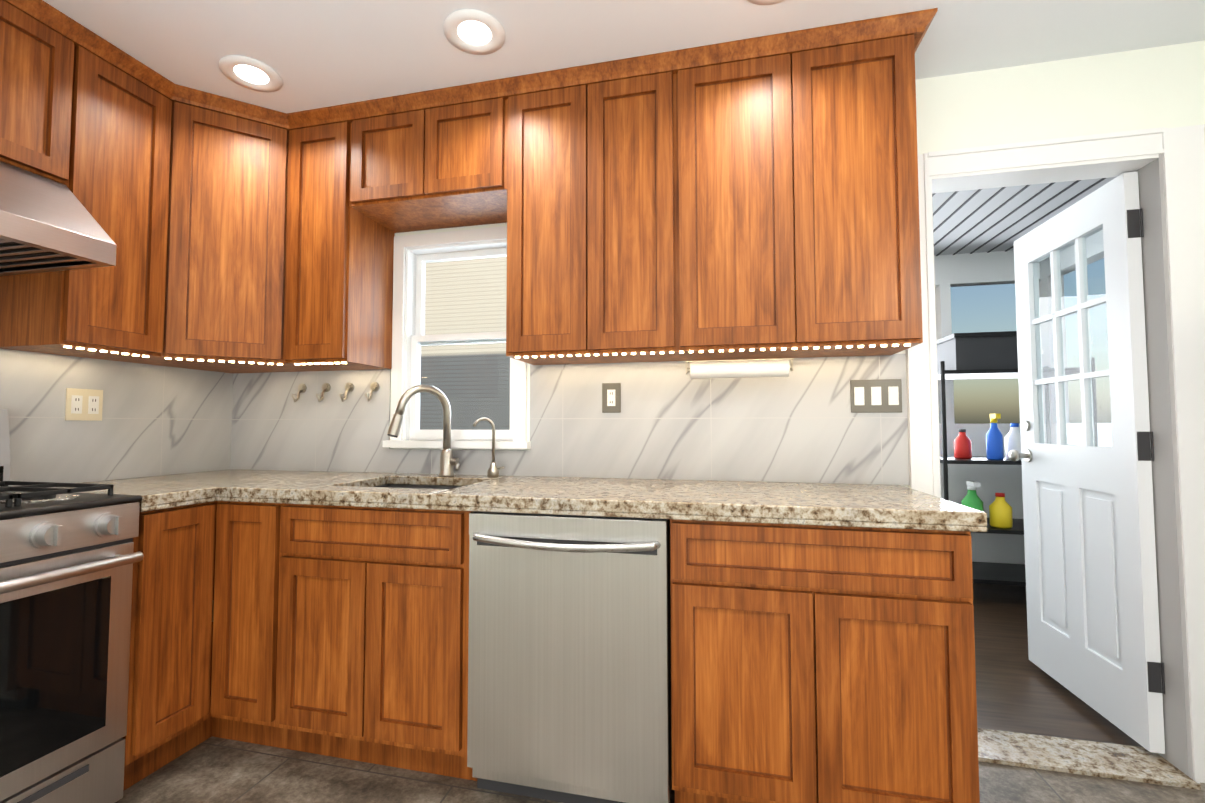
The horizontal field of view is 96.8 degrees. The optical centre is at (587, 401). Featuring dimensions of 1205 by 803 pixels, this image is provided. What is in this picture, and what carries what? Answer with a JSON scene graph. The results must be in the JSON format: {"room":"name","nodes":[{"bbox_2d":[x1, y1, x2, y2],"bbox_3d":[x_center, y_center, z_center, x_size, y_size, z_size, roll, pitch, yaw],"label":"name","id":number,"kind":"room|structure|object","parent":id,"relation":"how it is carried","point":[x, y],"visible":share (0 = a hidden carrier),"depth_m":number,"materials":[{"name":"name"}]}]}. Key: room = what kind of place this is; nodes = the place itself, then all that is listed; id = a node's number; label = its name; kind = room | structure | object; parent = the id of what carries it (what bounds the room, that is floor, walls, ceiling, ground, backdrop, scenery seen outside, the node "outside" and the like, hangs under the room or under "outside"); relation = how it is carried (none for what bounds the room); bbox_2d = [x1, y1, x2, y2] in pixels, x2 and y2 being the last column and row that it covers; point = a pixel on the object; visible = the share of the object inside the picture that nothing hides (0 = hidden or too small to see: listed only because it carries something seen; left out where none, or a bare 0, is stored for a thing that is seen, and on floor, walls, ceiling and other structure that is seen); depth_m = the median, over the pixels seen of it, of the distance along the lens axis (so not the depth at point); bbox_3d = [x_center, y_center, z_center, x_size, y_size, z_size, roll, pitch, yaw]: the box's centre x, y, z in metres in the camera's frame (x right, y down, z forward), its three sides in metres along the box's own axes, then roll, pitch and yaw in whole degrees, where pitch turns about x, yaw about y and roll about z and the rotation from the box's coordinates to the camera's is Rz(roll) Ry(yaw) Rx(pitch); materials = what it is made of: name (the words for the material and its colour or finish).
{"room":"kitchen","nodes":[
{"label":"kitchen","id":0,"kind":"room"},
{"bbox_2d":[43,0,1204,112],"bbox_3d":[-0.046,-1.339,0.128,4.820,0.100,4.490,-1,-3,14],"label":"ceiling","id":1,"kind":"structure","parent":0,"point":[315,54],"depth_m":1.77,"materials":[{"name":"paint"}]},
{"bbox_2d":[219,55,282,91],"bbox_3d":[-1.237,-1.201,1.969,0.200,0.012,0.200,-1,-3,14],"label":"recessed light","id":2,"kind":"object","parent":1,"relation":"in","point":[250,73],"visible":1,"depth_m":1.96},
{"bbox_2d":[443,9,504,54],"bbox_3d":[-0.371,-1.210,1.760,0.200,0.012,0.200,-1,-3,14],"label":"recessed light","id":3,"kind":"object","parent":1,"relation":"in","point":[475,31],"visible":1,"depth_m":1.75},
{"bbox_2d":[747,0,784,4],"bbox_3d":[0.542,-1.220,1.540,0.200,0.012,0.200,-1,-3,14],"label":"recessed light","id":4,"kind":"object","parent":1,"relation":"in","point":[764,2],"visible":1,"depth_m":1.62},
{"bbox_2d":[115,736,1204,802],"bbox_3d":[-0.046,1.188,0.015,4.820,0.100,4.490,-1,-3,14],"label":"floor","id":5,"kind":"structure","parent":0,"point":[212,769],"depth_m":1.69,"materials":[{"name":"tile"}]},
{"bbox_2d":[0,409,143,802],"bbox_3d":[-1.730,0.595,1.311,0.687,1.178,0.756,-1,-3,14],"label":"range","id":6,"kind":"object","parent":5,"relation":"on","point":[68,558],"visible":1,"depth_m":1.45,"materials":[{"name":"metal"}]},
{"bbox_2d":[122,501,213,790],"bbox_3d":[-1.610,0.776,1.815,0.681,0.884,0.281,-1,-3,14],"label":"base cabinet","id":7,"kind":"object","parent":5,"relation":"on","point":[169,658],"depth_m":1.73,"materials":[{"name":"brown wood"}]},
{"bbox_2d":[48,469,986,531],"bbox_3d":[-0.418,0.323,1.862,2.991,0.049,0.893,-1,-3,14],"label":"countertop","id":8,"kind":"structure","parent":7,"relation":"on","point":[863,505],"depth_m":1.70,"materials":[{"name":"stone"}]},
{"bbox_2d":[375,484,461,489],"bbox_3d":[-0.657,0.437,2.039,0.512,0.189,0.402,-1,-3,14],"label":"sink basin","id":9,"kind":"object","parent":8,"relation":"in","point":[387,485],"depth_m":2.25,"materials":[{"name":"silver metal"}]},
{"bbox_2d":[387,385,458,475],"bbox_3d":[-0.659,0.121,2.224,0.257,0.386,0.236,-1,-3,14],"label":"faucet","id":10,"kind":"object","parent":8,"relation":"on","point":[448,461],"visible":1,"depth_m":2.26,"materials":[{"name":"silver metal"}]},
{"bbox_2d":[473,417,504,476],"bbox_3d":[-0.408,0.191,2.231,0.123,0.248,0.080,-1,-3,14],"label":"filter faucet","id":11,"kind":"object","parent":8,"relation":"on","point":[493,471],"visible":1,"depth_m":2.23,"materials":[{"name":"silver metal"}]},
{"bbox_2d":[206,484,405,752],"bbox_3d":[-1.092,0.788,2.105,0.347,0.884,0.690,-1,-3,14],"label":"base cabinet","id":12,"kind":"object","parent":5,"relation":"on","point":[262,558],"depth_m":1.82,"materials":[{"name":"brown wood"}]},
{"bbox_2d":[310,532,468,777],"bbox_3d":[-0.657,0.897,2.018,0.540,0.659,0.430,-1,-3,14],"label":"base cabinet","id":13,"kind":"object","parent":5,"relation":"on","point":[335,631],"depth_m":1.71,"materials":[{"name":"brown wood"}]},
{"bbox_2d":[467,511,671,802],"bbox_3d":[-0.008,0.781,1.820,0.603,0.874,0.661,-1,-3,14],"label":"dishwasher","id":14,"kind":"object","parent":5,"relation":"on","point":[569,665],"visible":0.96,"depth_m":1.56,"materials":[{"name":"grey metal"}]},
{"bbox_2d":[670,519,979,802],"bbox_3d":[0.674,0.771,1.712,0.757,0.884,0.628,-1,-3,14],"label":"base cabinet","id":15,"kind":"object","parent":5,"relation":"on","point":[820,664],"visible":0.96,"depth_m":1.41,"materials":[{"name":"brown wood"}]},
{"bbox_2d":[250,40,1204,487],"bbox_3d":[0.466,0.019,2.193,4.820,2.430,0.120,-1,-3,14],"label":"wall","id":16,"kind":"structure","parent":0,"point":[1149,88],"depth_m":1.89,"materials":[{"name":"paint"}]},
{"bbox_2d":[0,0,75,186],"bbox_3d":[-1.873,-0.965,1.559,0.330,0.517,0.433,-1,-3,14],"label":"upper cabinet","id":17,"kind":"object","parent":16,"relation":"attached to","point":[38,41],"depth_m":1.64,"materials":[{"name":"brown wood"}]},
{"bbox_2d":[0,161,116,275],"bbox_3d":[-1.809,-0.573,1.358,0.540,0.279,0.752,-1,-3,14],"label":"range hood","id":18,"kind":"object","parent":17,"relation":"attached to","point":[48,225],"visible":1,"depth_m":1.56,"materials":[{"name":"silver metal"}]},
{"bbox_2d":[0,22,167,359],"bbox_3d":[-1.755,-0.690,1.934,0.377,1.034,0.373,-1,-3,14],"label":"upper cabinet","id":19,"kind":"object","parent":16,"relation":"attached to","point":[116,158],"depth_m":1.84,"materials":[{"name":"brown wood"}]},
{"bbox_2d":[0,349,232,485],"bbox_3d":[-2.011,-0.079,1.674,0.008,0.739,2.042,-1,-3,14],"label":"tile backsplash","id":20,"kind":"structure","parent":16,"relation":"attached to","point":[160,420],"depth_m":2.14,"materials":[{"name":"tile"}]},
{"bbox_2d":[65,388,102,420],"bbox_3d":[-1.914,0.012,2.037,0.008,0.120,0.120,-1,-3,14],"label":"electrical outlet","id":21,"kind":"object","parent":20,"relation":"attached to","point":[84,404],"visible":1,"depth_m":2.03,"materials":[{"name":"beige plastic"}]},
{"bbox_2d":[112,80,291,372],"bbox_3d":[-1.522,-0.674,2.290,0.664,1.034,0.664,-1,-3,14],"label":"upper cabinet","id":22,"kind":"object","parent":16,"relation":"attached to","point":[225,203],"depth_m":2.13,"materials":[{"name":"brown wood"}]},
{"bbox_2d":[64,344,910,364],"bbox_3d":[-0.338,-0.179,1.722,2.659,0.006,0.608,-1,-3,14],"label":"light strip","id":23,"kind":"object","parent":22,"relation":"attached to","point":[795,348],"visible":0.96,"depth_m":1.89,"materials":[{"name":"white plastic"}]},
{"bbox_2d":[264,104,395,371],"bbox_3d":[-1.110,-0.672,2.338,0.348,1.034,0.377,-1,-3,14],"label":"upper cabinet","id":24,"kind":"object","parent":16,"relation":"attached to","point":[340,263],"depth_m":2.21,"materials":[{"name":"brown wood"}]},
{"bbox_2d":[348,89,471,232],"bbox_3d":[-0.742,-0.992,2.288,0.398,0.399,0.330,-1,-3,14],"label":"upper cabinet","id":25,"kind":"object","parent":16,"relation":"attached to","point":[394,141],"depth_m":2.14,"materials":[{"name":"brown wood"}]},
{"bbox_2d":[382,226,530,449],"bbox_3d":[-0.568,-0.276,2.430,0.689,0.976,0.170,-1,-3,14],"label":"window","id":26,"kind":"structure","parent":16,"relation":"in","point":[413,255],"depth_m":2.45,"materials":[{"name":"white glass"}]},
{"bbox_2d":[436,78,507,225],"bbox_3d":[-0.460,-0.995,2.220,0.393,0.399,0.330,-1,-3,14],"label":"upper cabinet","id":27,"kind":"object","parent":16,"relation":"attached to","point":[472,158],"depth_m":2.06,"materials":[{"name":"brown wood"}]},
{"bbox_2d":[500,61,615,364],"bbox_3d":[-0.087,-0.682,2.116,0.375,1.034,0.330,-1,-3,14],"label":"upper cabinet","id":28,"kind":"object","parent":16,"relation":"attached to","point":[554,204],"depth_m":1.96,"materials":[{"name":"brown wood"}]},
{"bbox_2d":[230,354,909,484],"bbox_3d":[-0.284,0.079,2.305,3.052,0.479,0.008,-1,-3,14],"label":"tile backsplash","id":29,"kind":"structure","parent":16,"relation":"attached to","point":[674,420],"depth_m":2.18,"materials":[{"name":"tile"}]},
{"bbox_2d":[291,382,378,401],"bbox_3d":[-1.183,-0.043,2.490,0.438,0.092,0.065,-1,-3,14],"label":"hook rail","id":30,"kind":"object","parent":29,"relation":"attached to","point":[349,387],"visible":1,"depth_m":2.50,"materials":[{"name":"silver metal"}]},
{"bbox_2d":[602,383,620,412],"bbox_3d":[0.099,-0.015,2.209,0.078,0.122,0.008,-1,-3,14],"label":"electrical outlet","id":31,"kind":"object","parent":29,"relation":"attached to","point":[611,397],"visible":1,"depth_m":2.21,"materials":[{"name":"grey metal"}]},
{"bbox_2d":[850,379,901,412],"bbox_3d":[1.067,-0.020,1.976,0.172,0.122,0.008,-1,-3,14],"label":"switch plate","id":32,"kind":"object","parent":29,"relation":"attached to","point":[876,396],"visible":1,"depth_m":1.97,"materials":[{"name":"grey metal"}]},
{"bbox_2d":[608,46,703,362],"bbox_3d":[0.194,-0.685,2.048,0.444,1.034,0.330,-1,-3,14],"label":"upper cabinet","id":33,"kind":"object","parent":16,"relation":"attached to","point":[654,99],"depth_m":1.88,"materials":[{"name":"brown wood"}]},
{"bbox_2d":[685,358,793,378],"bbox_3d":[0.546,-0.118,1.933,0.376,0.064,0.064,-1,-3,14],"label":"under-cabinet light","id":34,"kind":"object","parent":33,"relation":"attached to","point":[753,368],"visible":1,"depth_m":1.91,"materials":[{"name":"white plastic"}]},
{"bbox_2d":[700,28,819,359],"bbox_3d":[0.528,-0.688,1.968,0.510,1.034,0.330,-1,-3,14],"label":"upper cabinet","id":35,"kind":"object","parent":16,"relation":"attached to","point":[754,194],"depth_m":1.80,"materials":[{"name":"brown wood"}]},
{"bbox_2d":[808,10,923,357],"bbox_3d":[0.870,-0.692,1.886,0.435,1.034,0.330,-1,-3,14],"label":"upper cabinet","id":36,"kind":"object","parent":16,"relation":"attached to","point":[866,121],"depth_m":1.72,"materials":[{"name":"brown wood"}]},
{"bbox_2d":[905,124,1204,782],"bbox_3d":[1.629,0.154,1.892,0.920,2.135,0.148,-1,-3,14],"label":"door frame","id":37,"kind":"structure","parent":16,"relation":"attached to","point":[1167,164],"depth_m":1.79,"materials":[{"name":"white wood"}]},
{"bbox_2d":[1008,172,1164,753],"bbox_3d":[2.010,0.202,2.196,0.194,1.995,0.742,-1,-3,14],"label":"entry door","id":38,"kind":"structure","parent":16,"relation":"in","point":[1091,587],"depth_m":2.07,"materials":[{"name":"paint"}]},
{"bbox_2d":[977,728,1200,789],"bbox_3d":[1.606,1.213,1.845,0.681,0.014,0.200,-1,-3,14],"label":"sill","id":39,"kind":"structure","parent":16,"relation":"attached to","point":[1107,760],"depth_m":1.81,"materials":[{"name":"stone"}]},
{"bbox_2d":[934,250,1045,563],"bbox_3d":[2.088,0.102,4.270,2.840,2.450,0.120,-1,-3,14],"label":"wall","id":40,"kind":"structure","parent":0,"point":[977,269],"depth_m":4.03,"materials":[{"name":"white paint"}]},
{"bbox_2d":[932,177,1115,255],"bbox_3d":[1.821,-1.208,3.219,2.840,0.086,2.400,-1,-3,14],"label":"ceiling","id":41,"kind":"structure","parent":0,"point":[988,220],"depth_m":3.29,"materials":[{"name":"paint"}]},
{"bbox_2d":[1042,230,1111,446],"bbox_3d":[3.139,0.036,2.784,0.100,2.450,2.280,-1,-3,14],"label":"wall","id":42,"kind":"structure","parent":0,"point":[1098,248],"depth_m":3.82,"materials":[{"name":"white paint"}]},
{"bbox_3d":[-2.459,1.395,4.637,6.000,0.100,2.775,-1,-3,14],"label":"ground","id":43,"kind":"structure","parent":0,"visible":0},
{"bbox_2d":[420,257,509,429],"bbox_3d":[-0.165,-1.359,5.743,6.000,6.500,0.200,-1,-3,14],"label":"house","id":44,"kind":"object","parent":43,"relation":"on","point":[485,408],"depth_m":5.89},
{"label":"outside","id":45,"kind":"structure","parent":0,"visible":0},
{"bbox_2d":[973,583,1142,746],"bbox_3d":[1.821,1.326,3.106,2.840,0.100,2.400,-1,-3,14],"label":"floor","id":46,"kind":"structure","parent":45,"point":[1018,690],"depth_m":2.32,"materials":[{"name":"brown wood"}]},
{"bbox_2d":[937,357,1097,585],"bbox_3d":[2.811,0.519,3.644,0.856,1.560,0.506,-1,-3,14],"label":"rack","id":47,"kind":"object","parent":46,"relation":"on","point":[998,573],"visible":0.19,"depth_m":3.51,"materials":[{"name":"black metal"}]},
{"bbox_2d":[954,429,971,458],"bbox_3d":[2.557,0.288,3.644,0.100,0.200,0.097,-1,-3,14],"label":"bottle","id":48,"kind":"object","parent":47,"relation":"on","point":[962,445],"visible":1,"depth_m":3.61,"materials":[{"name":"red plastic"}]},
{"bbox_2d":[961,481,983,511],"bbox_3d":[2.574,0.680,3.571,0.120,0.291,0.136,-1,-3,14],"label":"bottle","id":49,"kind":"object","parent":47,"relation":"on","point":[971,499],"visible":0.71,"depth_m":3.55,"materials":[{"name":"green plastic"}]},
{"bbox_2d":[936,331,1017,370],"bbox_3d":[2.696,-0.325,3.694,0.420,0.250,0.370,-1,-3,14],"label":"bin","id":50,"kind":"object","parent":47,"relation":"on","point":[976,350],"visible":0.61,"depth_m":3.54,"materials":[{"name":"grey plastic"}]},
{"bbox_2d":[986,414,1003,459],"bbox_3d":[2.680,0.232,3.517,0.090,0.302,0.102,-1,-3,14],"label":"bottle","id":51,"kind":"object","parent":47,"relation":"on","point":[994,442],"visible":1,"depth_m":3.49,"materials":[{"name":"blue plastic"}]},
{"bbox_2d":[989,493,1012,527],"bbox_3d":[2.715,0.713,3.514,0.120,0.220,0.117,-1,-3,14],"label":"bottle","id":52,"kind":"object","parent":47,"relation":"on","point":[1000,511],"visible":1,"depth_m":3.48,"materials":[{"name":"yellow plastic"}]},
{"bbox_2d":[1005,423,1020,459],"bbox_3d":[2.844,0.265,3.555,0.110,0.240,0.107,-1,-3,14],"label":"bottle","id":53,"kind":"object","parent":47,"relation":"on","point":[1012,438],"visible":0.71,"depth_m":3.54,"materials":[{"name":"white plastic"}]}
]}

